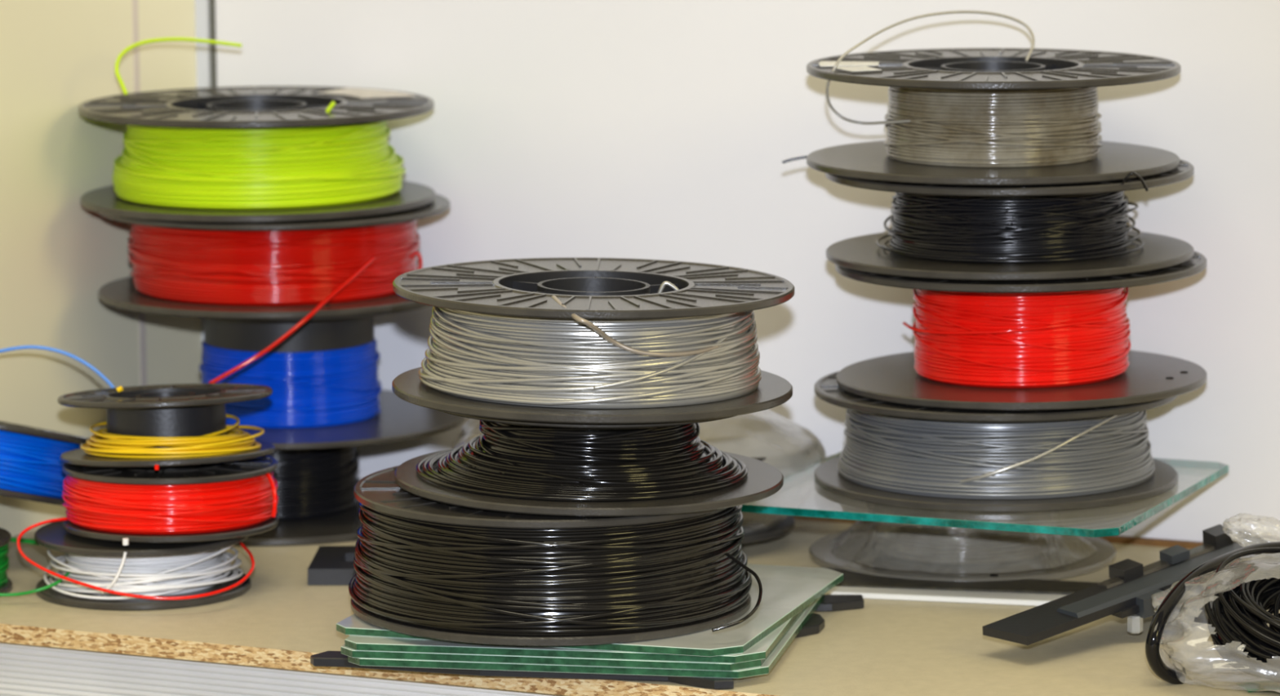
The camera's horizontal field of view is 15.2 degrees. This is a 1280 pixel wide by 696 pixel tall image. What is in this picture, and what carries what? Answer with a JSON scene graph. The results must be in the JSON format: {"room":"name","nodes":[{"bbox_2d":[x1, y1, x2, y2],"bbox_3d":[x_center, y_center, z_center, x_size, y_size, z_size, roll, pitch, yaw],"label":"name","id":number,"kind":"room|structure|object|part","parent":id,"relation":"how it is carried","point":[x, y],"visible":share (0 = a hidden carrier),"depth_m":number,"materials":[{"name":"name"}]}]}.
{"room":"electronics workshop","nodes":[
{"label":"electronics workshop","id":0,"kind":"room"},
{"bbox_2d":[0,0,202,537],"bbox_3d":[-0.754,-0.266,1.928,0.060,2.800,2.200,3,9,24],"label":"wall","id":1,"kind":"structure","parent":0,"point":[56,56],"depth_m":2.81,"materials":[{"name":"beige paint"}]},
{"bbox_2d":[131,0,146,386],"bbox_3d":[-0.306,-0.802,2.777,0.001,1.800,0.007,4,9,24],"label":"trim","id":2,"kind":"structure","parent":1,"relation":"attached to","point":[135,2],"depth_m":2.88,"materials":[{"name":"beige"}]},
{"bbox_2d":[215,0,1279,542],"bbox_3d":[0.897,-0.351,2.411,2.660,2.800,0.060,3,9,24],"label":"wall","id":3,"kind":"structure","parent":0,"point":[661,130],"depth_m":2.80,"materials":[{"name":"white paint"}]},
{"bbox_2d":[195,0,211,342],"bbox_3d":[-0.272,-0.812,2.842,0.008,1.800,0.004,4,9,24],"label":"trim","id":4,"kind":"structure","parent":3,"relation":"attached to","point":[202,6],"depth_m":2.94,"materials":[{"name":"silver metal"}]},
{"bbox_2d":[208,0,217,87],"bbox_3d":[-0.265,-0.812,2.840,0.004,1.800,0.002,0,9,0],"label":"trim","id":5,"kind":"structure","parent":3,"relation":"attached to","point":[212,2],"depth_m":2.94,"materials":[{"name":"grey"}]},
{"bbox_2d":[0,519,1279,695],"bbox_3d":[0.504,0.164,2.389,1.899,0.013,0.435,3,9,24],"label":"shelf board","id":6,"kind":"object","parent":3,"relation":"attached to","point":[882,647],"depth_m":2.49,"materials":[{"name":"beige wood"}]},
{"bbox_2d":[0,528,70,596],"bbox_3d":[-0.365,0.115,2.632,0.115,0.030,0.113,0,9,0],"label":"spool","id":7,"kind":"object","parent":6,"relation":"on","point":[6,584],"visible":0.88,"depth_m":2.61,"materials":[{"name":"green plastic"}]},
{"bbox_2d":[0,345,115,506],"bbox_3d":[-0.368,0.045,2.685,0.123,0.096,0.117,-8,12,-42],"label":"spool","id":8,"kind":"object","parent":6,"relation":"on","point":[31,464],"visible":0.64,"depth_m":2.65,"materials":[{"name":"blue plastic"}]},
{"bbox_2d":[34,520,251,610],"bbox_3d":[-0.271,0.115,2.616,0.117,0.032,0.118,0,9,0],"label":"spool","id":9,"kind":"object","parent":6,"relation":"on","point":[187,568],"visible":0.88,"depth_m":2.58,"materials":[{"name":"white plastic"}]},
{"bbox_2d":[16,455,278,599],"bbox_3d":[-0.265,0.090,2.604,0.140,0.071,0.134,0,7,0],"label":"spool","id":10,"kind":"object","parent":9,"relation":"on","point":[232,500],"visible":0.94,"depth_m":2.56,"materials":[{"name":"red plastic"}]},
{"bbox_2d":[57,383,275,466],"bbox_3d":[-0.257,0.041,2.606,0.116,0.045,0.119,-4,9,-21],"label":"spool","id":11,"kind":"object","parent":10,"relation":"on","point":[180,424],"visible":1,"depth_m":2.58,"materials":[{"name":"black plastic"}]},
{"bbox_2d":[0,642,568,695],"bbox_3d":[0.333,0.291,2.270,1.698,0.198,0.013,3,9,24],"label":"panel","id":12,"kind":"object","parent":6,"relation":"attached to","point":[25,670],"visible":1,"depth_m":2.51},
{"bbox_2d":[233,446,361,546],"bbox_3d":[-0.215,0.071,2.832,0.201,0.055,0.201,0,9,0],"label":"spool","id":13,"kind":"object","parent":6,"relation":"on","point":[317,504],"visible":0.29,"depth_m":2.79,"materials":[{"name":"black plastic"}]},
{"bbox_2d":[188,305,465,449],"bbox_3d":[-0.206,0.006,2.822,0.206,0.075,0.206,1,9,7],"label":"spool","id":14,"kind":"object","parent":13,"relation":"on","point":[322,378],"visible":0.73,"depth_m":2.78,"materials":[{"name":"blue plastic"}]},
{"bbox_2d":[97,193,450,383],"bbox_3d":[-0.211,-0.042,2.812,0.207,0.087,0.216,-7,11,-36],"label":"spool","id":15,"kind":"object","parent":14,"relation":"on","point":[306,270],"visible":0.8,"depth_m":2.74,"materials":[{"name":"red plastic"}]},
{"bbox_2d":[78,37,435,222],"bbox_3d":[-0.224,-0.133,2.801,0.207,0.096,0.207,-3,9,-15],"label":"spool","id":16,"kind":"object","parent":15,"relation":"on","point":[231,154],"visible":1,"depth_m":2.74,"materials":[{"name":"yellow plastic"}]},
{"bbox_2d":[307,546,355,585],"bbox_3d":[-0.150,0.120,2.657,0.062,0.009,0.067,0,9,2],"label":"block","id":17,"kind":"object","parent":6,"relation":"on","point":[331,565],"visible":0.43,"depth_m":2.63,"materials":[{"name":"black plastic"}]},
{"bbox_2d":[310,650,733,689],"bbox_3d":[-0.057,0.160,2.404,0.222,0.005,0.030,2,9,16],"label":"bar","id":18,"kind":"object","parent":6,"relation":"on","point":[329,658],"visible":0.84,"depth_m":2.39,"materials":[{"name":"black plastic"}]},
{"bbox_2d":[347,594,824,678],"bbox_3d":[-0.024,0.143,2.485,0.213,0.004,0.213,1,9,11],"label":"sheet","id":19,"kind":"object","parent":18,"relation":"on","point":[766,668],"visible":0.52,"depth_m":2.38,"materials":[{"name":"clear"}]},
{"bbox_2d":[341,605,808,671],"bbox_3d":[-0.027,0.139,2.484,0.213,0.004,0.213,1,9,11],"label":"sheet","id":20,"kind":"object","parent":19,"relation":"on","point":[345,651],"visible":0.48,"depth_m":2.38,"materials":[{"name":"clear"}]},
{"bbox_2d":[344,610,802,663],"bbox_3d":[-0.025,0.136,2.483,0.213,0.004,0.213,1,9,11],"label":"sheet","id":21,"kind":"object","parent":20,"relation":"on","point":[762,649],"visible":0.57,"depth_m":2.39,"materials":[{"name":"clear"}]},
{"bbox_2d":[336,564,843,657],"bbox_3d":[-0.022,0.131,2.488,0.213,0.004,0.213,2,9,17],"label":"sheet","id":22,"kind":"object","parent":21,"relation":"on","point":[787,591],"visible":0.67,"depth_m":2.42,"materials":[{"name":"clear"}]},
{"bbox_2d":[348,466,762,645],"bbox_3d":[-0.045,0.101,2.462,0.210,0.064,0.206,0,9,-1],"label":"spool","id":23,"kind":"object","parent":22,"relation":"on","point":[424,567],"visible":0.76,"depth_m":2.38,"materials":[{"name":"black plastic"}]},
{"bbox_2d":[394,410,783,516],"bbox_3d":[-0.026,0.046,2.454,0.199,0.048,0.199,-1,9,-1],"label":"spool","id":24,"kind":"object","parent":23,"relation":"on","point":[514,466],"visible":0.82,"depth_m":2.40,"materials":[{"name":"black plastic"}]},
{"bbox_2d":[391,257,794,423],"bbox_3d":[-0.024,-0.005,2.447,0.205,0.060,0.204,-4,9,-21],"label":"spool","id":25,"kind":"object","parent":24,"relation":"on","point":[573,340],"visible":1,"depth_m":2.38,"materials":[{"name":"silver plastic"}]},
{"bbox_2d":[360,409,826,532],"bbox_3d":[-0.027,0.065,2.746,0.265,0.088,0.195,0,9,0],"label":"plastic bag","id":26,"kind":"object","parent":6,"relation":"on","point":[775,415],"visible":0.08,"depth_m":2.73,"materials":[{"name":"white"}]},
{"bbox_2d":[698,413,817,544],"bbox_3d":[0.006,0.072,2.747,0.192,0.060,0.192,-1,9,-1],"label":"spool","id":27,"kind":"object","parent":26,"relation":"in","point":[758,437],"visible":0.09,"depth_m":2.73,"materials":[{"name":"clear plastic"}]},
{"bbox_2d":[795,613,824,638],"bbox_3d":[0.048,0.145,2.500,0.096,0.005,0.057,0,9,0],"label":"bar","id":28,"kind":"object","parent":6,"relation":"on","point":[815,624],"visible":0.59,"depth_m":2.49,"materials":[{"name":"black plastic"}]},
{"bbox_2d":[814,595,863,612],"bbox_3d":[0.060,0.136,2.558,0.119,0.005,0.032,0,9,0],"label":"bar","id":29,"kind":"object","parent":6,"relation":"on","point":[830,602],"visible":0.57,"depth_m":2.55,"materials":[{"name":"black plastic"}]},
{"bbox_3d":[0.165,0.133,2.575,0.164,0.003,0.019,2,9,12],"label":"white strip","id":30,"kind":"part","parent":6,"relation":"part of","materials":[{"name":"white"}]},
{"bbox_3d":[0.167,0.129,2.607,0.178,0.003,0.045,2,9,17],"label":"dark strip","id":31,"kind":"part","parent":6,"relation":"part of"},
{"bbox_2d":[808,454,1115,581],"bbox_3d":[0.181,0.092,2.692,0.172,0.050,0.172,0,9,0],"label":"spool","id":32,"kind":"object","parent":6,"relation":"on","point":[886,549],"visible":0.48,"depth_m":2.65,"materials":[{"name":"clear plastic"}]},
{"bbox_2d":[741,451,1228,537],"bbox_3d":[0.188,0.075,2.618,0.217,0.004,0.217,3,9,23],"label":"sheet","id":33,"kind":"object","parent":32,"relation":"on","point":[1223,468],"visible":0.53,"depth_m":2.53,"materials":[{"name":"clear glass"}]},
{"bbox_2d":[813,370,1177,512],"bbox_3d":[0.194,0.046,2.622,0.198,0.053,0.198,0,9,0],"label":"spool","id":34,"kind":"object","parent":33,"relation":"on","point":[895,455],"visible":0.73,"depth_m":2.55,"materials":[{"name":"black plastic"}]},
{"bbox_2d":[835,250,1207,410],"bbox_3d":[0.207,-0.015,2.612,0.202,0.069,0.201,-1,9,-1],"label":"spool","id":35,"kind":"object","parent":34,"relation":"on","point":[1056,344],"visible":0.88,"depth_m":2.56,"materials":[{"name":"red plastic"}]},
{"bbox_2d":[782,155,1194,280],"bbox_3d":[0.189,-0.077,2.603,0.222,0.056,0.199,-1,9,0],"label":"spool","id":36,"kind":"object","parent":35,"relation":"on","point":[1065,231],"visible":0.83,"depth_m":2.55,"materials":[{"name":"black plastic"}]},
{"bbox_2d":[806,10,1181,185],"bbox_3d":[0.191,-0.141,2.593,0.207,0.084,0.206,-4,9,-23],"label":"spool","id":37,"kind":"object","parent":36,"relation":"on","point":[1030,116],"visible":1,"depth_m":2.55,"materials":[{"name":"black plastic"}]},
{"bbox_2d":[982,524,1268,645],"bbox_3d":[0.264,0.129,2.490,0.052,0.043,0.224,8,12,43],"label":"bar","id":38,"kind":"object","parent":6,"relation":"on","point":[1129,589],"visible":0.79,"depth_m":2.47,"materials":[{"name":"black plastic"}]},
{"bbox_3d":[0.276,0.118,2.494,0.020,0.016,0.172,8,12,44],"label":"rail","id":39,"kind":"part","parent":38,"relation":"part of","materials":[{"name":"grey plastic"}]},
{"bbox_3d":[0.283,0.111,2.531,0.011,0.012,0.131,8,12,43],"label":"rail","id":40,"kind":"part","parent":38,"relation":"part of","materials":[{"name":"black plastic"}]},
{"bbox_2d":[1151,513,1279,693],"bbox_3d":[0.339,0.128,2.405,0.173,0.060,0.196,0,9,0],"label":"plastic bag","id":41,"kind":"object","parent":6,"relation":"on","point":[1213,573],"visible":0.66,"depth_m":2.37,"materials":[{"name":"clear"}]},
{"bbox_2d":[1145,542,1279,684],"bbox_3d":[0.338,0.135,2.379,0.124,0.062,0.153,6,11,35],"label":"cable","id":42,"kind":"object","parent":41,"relation":"in","point":[1238,617],"visible":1,"depth_m":2.36,"materials":[{"name":"black plastic"}]},
{"bbox_2d":[1235,680,1279,692],"bbox_3d":[0.315,0.166,2.360,0.041,0.002,0.021,-2,9,-13],"label":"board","id":43,"kind":"object","parent":6,"relation":"on","point":[1269,685],"visible":0.75,"depth_m":2.35,"materials":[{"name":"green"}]},
{"bbox_2d":[358,478,1203,549],"bbox_3d":[0.596,0.134,2.588,1.899,0.014,0.006,3,9,24],"label":"trim","id":44,"kind":"structure","parent":3,"relation":"attached to","point":[1116,539],"depth_m":2.73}
]}

